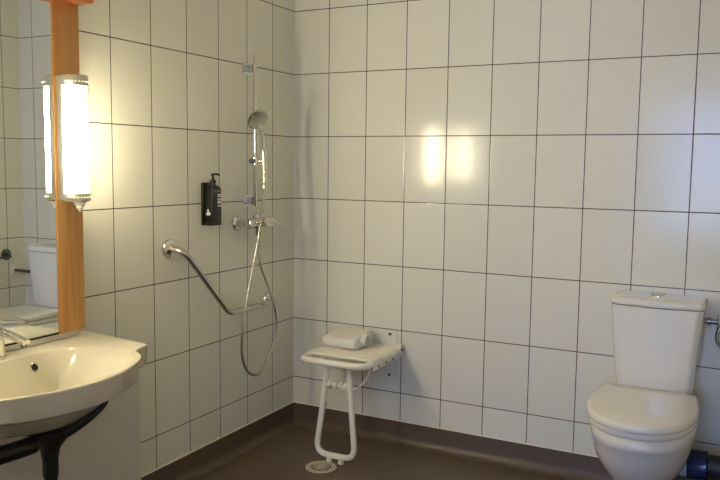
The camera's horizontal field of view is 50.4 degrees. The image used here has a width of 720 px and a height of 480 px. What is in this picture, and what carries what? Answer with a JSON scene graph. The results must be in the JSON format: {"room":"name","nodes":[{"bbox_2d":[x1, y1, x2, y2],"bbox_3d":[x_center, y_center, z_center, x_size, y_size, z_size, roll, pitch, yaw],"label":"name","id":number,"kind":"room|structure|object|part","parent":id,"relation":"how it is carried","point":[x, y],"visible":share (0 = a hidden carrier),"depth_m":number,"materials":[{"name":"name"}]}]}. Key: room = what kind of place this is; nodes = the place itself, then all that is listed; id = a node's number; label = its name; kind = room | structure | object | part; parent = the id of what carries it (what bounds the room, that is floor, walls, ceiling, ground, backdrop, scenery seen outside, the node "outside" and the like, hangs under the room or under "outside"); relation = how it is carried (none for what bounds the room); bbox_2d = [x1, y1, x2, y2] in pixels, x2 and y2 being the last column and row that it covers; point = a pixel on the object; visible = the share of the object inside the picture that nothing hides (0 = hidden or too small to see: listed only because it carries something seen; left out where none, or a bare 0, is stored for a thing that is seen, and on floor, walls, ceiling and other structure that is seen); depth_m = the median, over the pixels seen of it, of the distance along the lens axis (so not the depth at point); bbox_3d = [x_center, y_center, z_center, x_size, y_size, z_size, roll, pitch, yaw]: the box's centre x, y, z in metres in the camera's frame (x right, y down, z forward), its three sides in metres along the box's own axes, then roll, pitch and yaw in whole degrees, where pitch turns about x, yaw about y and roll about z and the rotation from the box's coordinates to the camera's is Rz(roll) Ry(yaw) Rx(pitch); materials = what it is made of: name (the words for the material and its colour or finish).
{"room":"accessible bathroom","nodes":[
{"label":"accessible bathroom","id":0,"kind":"room"},
{"bbox_2d":[78,0,294,475],"bbox_3d":[-1.143,-0.069,2.356,0.120,2.260,3.300,4,6,27],"label":"wall","id":1,"kind":"structure","parent":0,"point":[170,99],"depth_m":3.10,"materials":[{"name":"tile"}]},
{"bbox_2d":[0,0,92,346],"bbox_3d":[-1.078,-0.259,2.177,0.140,1.164,0.732,4,6,27],"label":"bathroom mirror","id":2,"kind":"object","parent":1,"relation":"attached to","point":[42,248],"visible":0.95,"depth_m":2.33,"materials":[{"name":"clear glass"}]},
{"bbox_2d":[0,0,58,343],"bbox_3d":[-1.073,-0.252,2.175,0.004,1.138,0.494,4,6,27],"label":"mirror glass","id":3,"kind":"object","parent":2,"relation":"on","point":[29,195],"depth_m":2.31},
{"bbox_3d":[-1.112,0.316,2.247,0.079,0.006,0.494,4,6,27],"label":"gap trim","id":4,"kind":"part","parent":2,"relation":"part of","materials":[{"name":"black plastic"}]},
{"bbox_2d":[55,74,90,211],"bbox_3d":[-0.893,-0.302,2.412,0.085,0.427,0.084,4,6,27],"label":"wall lamp","id":5,"kind":"object","parent":2,"relation":"attached to","point":[71,89],"visible":1,"depth_m":2.38,"materials":[{"name":"white glass"}]},
{"bbox_3d":[-0.885,-0.315,2.407,0.050,0.332,0.076,4,6,27],"label":"lamp shade","id":6,"kind":"part","parent":5,"relation":"part of","materials":[{"name":"white glass"}]},
{"bbox_3d":[-1.072,-0.745,2.129,0.140,0.047,0.732,4,6,27],"label":"cornice","id":7,"kind":"part","parent":2,"relation":"part of","materials":[{"name":"red wood"}]},
{"bbox_2d":[0,369,140,479],"bbox_3d":[-1.130,0.778,2.225,0.120,0.600,1.245,4,6,27],"label":"wall panel","id":8,"kind":"object","parent":1,"relation":"attached to","point":[107,447],"depth_m":2.58,"materials":[{"name":"white tile"}]},
{"bbox_2d":[0,329,147,439],"bbox_3d":[-0.922,0.434,2.128,0.537,0.200,0.858,4,6,27],"label":"washbasin","id":9,"kind":"object","parent":1,"relation":"attached to","point":[58,381],"visible":0.99,"depth_m":2.23,"materials":[{"name":"white ceramic"}]},
{"bbox_2d":[0,315,30,359],"bbox_3d":[-1.012,0.281,2.188,0.156,0.130,0.058,4,6,27],"label":"tap","id":10,"kind":"object","parent":9,"relation":"on","point":[4,333],"visible":1,"depth_m":2.17,"materials":[{"name":"silver metal"}]},
{"bbox_3d":[-1.008,0.232,2.182,0.150,0.031,0.048,4,6,27],"label":"lever","id":11,"kind":"part","parent":10,"relation":"part of","materials":[{"name":"silver metal"}]},
{"bbox_3d":[-1.000,0.274,2.187,0.130,0.044,0.038,3,6,23],"label":"spout","id":12,"kind":"part","parent":10,"relation":"part of","materials":[{"name":"silver metal"}]},
{"bbox_2d":[0,427,66,479],"bbox_3d":[-0.947,0.813,2.018,0.120,0.576,0.396,6,7,42],"label":"drain pipe","id":13,"kind":"object","parent":9,"relation":"attached to","point":[49,444],"visible":0.91,"depth_m":2.05,"materials":[{"name":"black plastic"}]},
{"bbox_3d":[-0.972,0.560,1.946,0.300,0.060,0.100,-4,7,-37],"label":"trap arm","id":14,"kind":"part","parent":13,"relation":"part of","materials":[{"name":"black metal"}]},
{"bbox_3d":[-0.751,0.489,2.087,0.125,0.104,0.032,1,6,-2],"label":"bracket arm","id":15,"kind":"part","parent":9,"relation":"part of","materials":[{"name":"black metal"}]},
{"bbox_2d":[201,173,221,225],"bbox_3d":[-0.614,-0.169,3.171,0.057,0.216,0.073,4,6,27],"label":"soap dispenser","id":16,"kind":"object","parent":1,"relation":"attached to","point":[210,192],"visible":1,"depth_m":3.15,"materials":[{"name":"black plastic"}]},
{"bbox_2d":[205,184,220,222],"bbox_3d":[-0.609,-0.152,3.170,0.045,0.162,0.061,4,6,27],"label":"bottle","id":17,"kind":"object","parent":16,"relation":"on","point":[212,191],"depth_m":3.15,"materials":[{"name":"black plastic"}]},
{"bbox_2d":[141,401,295,479],"bbox_3d":[-0.602,0.922,3.349,0.041,0.109,1.205,4,6,27],"label":"baseboard","id":18,"kind":"structure","parent":1,"relation":"attached to","point":[203,460],"depth_m":3.39,"materials":[{"name":"brown plastic"}]},
{"bbox_2d":[162,239,277,314],"bbox_3d":[-0.559,0.159,3.290,0.082,0.378,0.756,4,6,27],"label":"grab rail","id":19,"kind":"object","parent":1,"relation":"attached to","point":[169,248],"visible":0.87,"depth_m":3.10,"materials":[{"name":"metal"}]},
{"bbox_2d":[242,53,261,205],"bbox_3d":[-0.467,-0.482,3.370,0.100,0.667,0.066,4,6,27],"label":"shower rail","id":20,"kind":"object","parent":1,"relation":"attached to","point":[247,200],"visible":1,"depth_m":3.37,"materials":[{"name":"silver metal"}]},
{"bbox_3d":[-0.474,-0.347,3.364,0.024,0.024,0.025,3,6,22],"label":"slider knob","id":21,"kind":"part","parent":20,"relation":"part of","materials":[{"name":"silver metal"}]},
{"bbox_3d":[-0.463,-0.482,3.373,0.019,0.667,0.019,4,6,27],"label":"rail","id":22,"kind":"part","parent":20,"relation":"part of","materials":[{"name":"silver metal"}]},
{"bbox_2d":[247,109,268,182],"bbox_3d":[-0.440,-0.406,3.321,0.108,0.315,0.072,-4,7,-40],"label":"shower","id":23,"kind":"object","parent":20,"relation":"attached to","point":[259,118],"visible":1,"depth_m":3.32,"materials":[{"name":"silver metal"}]},
{"bbox_3d":[-0.433,-0.390,3.349,0.035,0.277,0.064,5,7,39],"label":"handle","id":24,"kind":"part","parent":23,"relation":"part of","materials":[{"name":"silver metal"}]},
{"bbox_2d":[231,214,284,234],"bbox_3d":[-0.452,-0.067,3.412,0.134,0.089,0.222,4,6,27],"label":"shower mixer","id":25,"kind":"object","parent":1,"relation":"attached to","point":[237,222],"visible":0.89,"depth_m":3.36,"materials":[{"name":"silver metal"}]},
{"bbox_2d":[240,183,277,375],"bbox_3d":[-0.453,0.179,3.368,0.063,0.856,0.272,3,6,23],"label":"shower hose","id":26,"kind":"object","parent":25,"relation":"attached to","point":[264,185],"visible":1,"depth_m":3.34,"materials":[{"name":"silver metal"}]},
{"bbox_3d":[-0.381,-0.075,3.437,0.026,0.037,0.110,5,7,37],"label":"mixer lever","id":27,"kind":"part","parent":25,"relation":"part of","materials":[{"name":"silver metal"}]},
{"bbox_2d":[197,426,568,479],"bbox_3d":[-0.891,1.282,0.704,4.640,0.100,6.440,4,6,27],"label":"floor","id":28,"kind":"structure","parent":0,"point":[285,456],"depth_m":3.36,"materials":[{"name":"brown plastic"}]},
{"bbox_2d":[305,461,336,472],"bbox_3d":[-0.169,0.983,3.318,0.136,0.005,0.136,4,6,27],"label":"floor drain","id":29,"kind":"object","parent":28,"relation":"on","point":[315,466],"visible":1,"depth_m":3.31,"materials":[{"name":"metal"}]},
{"bbox_2d":[586,290,707,479],"bbox_3d":[1.026,0.634,2.769,0.368,0.835,0.650,4,6,27],"label":"toilet","id":30,"kind":"object","parent":28,"relation":"on","point":[644,425],"visible":1,"depth_m":2.81,"materials":[{"name":"white ceramic"}]},
{"bbox_3d":[0.987,0.592,2.687,0.368,0.032,0.476,4,6,27],"label":"lid","id":31,"kind":"part","parent":30,"relation":"part of","materials":[{"name":"white plastic"}]},
{"bbox_3d":[1.024,0.840,2.791,0.357,0.420,0.601,4,6,27],"label":"bowl","id":32,"kind":"part","parent":30,"relation":"part of","materials":[{"name":"white ceramic"}]},
{"bbox_3d":[1.144,0.232,2.932,0.335,0.030,0.188,4,6,27],"label":"cistern lid","id":33,"kind":"part","parent":30,"relation":"part of","materials":[{"name":"white ceramic"}]},
{"bbox_2d":[293,0,719,455],"bbox_3d":[0.641,-0.143,3.350,2.360,2.260,0.120,4,6,27],"label":"wall","id":34,"kind":"structure","parent":0,"point":[477,182],"depth_m":3.31,"materials":[{"name":"tile"}]},
{"bbox_2d":[301,324,402,464],"bbox_3d":[-0.041,0.700,3.486,0.352,0.538,0.408,4,6,27],"label":"shower seat","id":35,"kind":"object","parent":34,"relation":"attached to","point":[375,356],"visible":0.91,"depth_m":3.37,"materials":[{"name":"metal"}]},
{"bbox_3d":[-0.103,0.754,3.355,0.211,0.422,0.042,4,6,27],"label":"floor leg","id":36,"kind":"part","parent":35,"relation":"part of","materials":[{"name":"white metal"}]},
{"bbox_2d":[323,327,372,349],"bbox_3d":[-0.045,0.457,3.549,0.192,0.063,0.184,4,6,27],"label":"folded towel","id":37,"kind":"object","parent":35,"relation":"on","point":[341,337],"visible":1,"depth_m":3.50,"materials":[{"name":"white fabric"}]},
{"bbox_3d":[-0.044,0.519,3.458,0.344,0.031,0.383,4,6,27],"label":"seat frame","id":38,"kind":"part","parent":35,"relation":"part of","materials":[{"name":"white plastic"}]},
{"bbox_3d":[-0.043,0.529,3.698,0.062,0.238,0.008,4,6,27],"label":"wall plate","id":39,"kind":"part","parent":35,"relation":"part of","materials":[{"name":"white plastic"}]},
{"bbox_3d":[0.143,0.540,3.601,0.067,0.238,0.008,4,6,27],"label":"wall plate","id":40,"kind":"part","parent":35,"relation":"part of","materials":[{"name":"white metal"}]},
{"bbox_2d":[294,401,713,479],"bbox_3d":[0.592,0.933,3.386,2.120,0.109,0.041,4,6,27],"label":"baseboard","id":41,"kind":"structure","parent":34,"relation":"attached to","point":[565,464],"depth_m":3.46,"materials":[{"name":"brown plastic"}]},
{"bbox_3d":[0.814,0.062,1.273,0.120,2.260,3.420,4,6,27],"label":"wall","id":42,"kind":"structure","parent":0,"visible":0},
{"bbox_2d":[686,449,719,479],"bbox_3d":[1.345,0.844,2.810,0.264,0.112,0.110,4,6,27],"label":"pipe","id":43,"kind":"object","parent":42,"relation":"attached to","point":[701,465],"visible":0.86,"depth_m":2.81,"materials":[{"name":"blue plastic"}]},
{"bbox_2d":[704,313,719,347],"bbox_3d":[1.403,0.356,2.831,0.236,0.155,0.060,4,6,27],"label":"water supply valve","id":44,"kind":"object","parent":42,"relation":"attached to","point":[709,320],"visible":1,"depth_m":2.86,"materials":[{"name":"silver metal"}]},
{"bbox_3d":[1.318,0.306,2.871,0.044,0.030,0.030,4,6,27],"label":"valve stem","id":45,"kind":"part","parent":44,"relation":"part of","materials":[{"name":"silver metal"}]}
]}

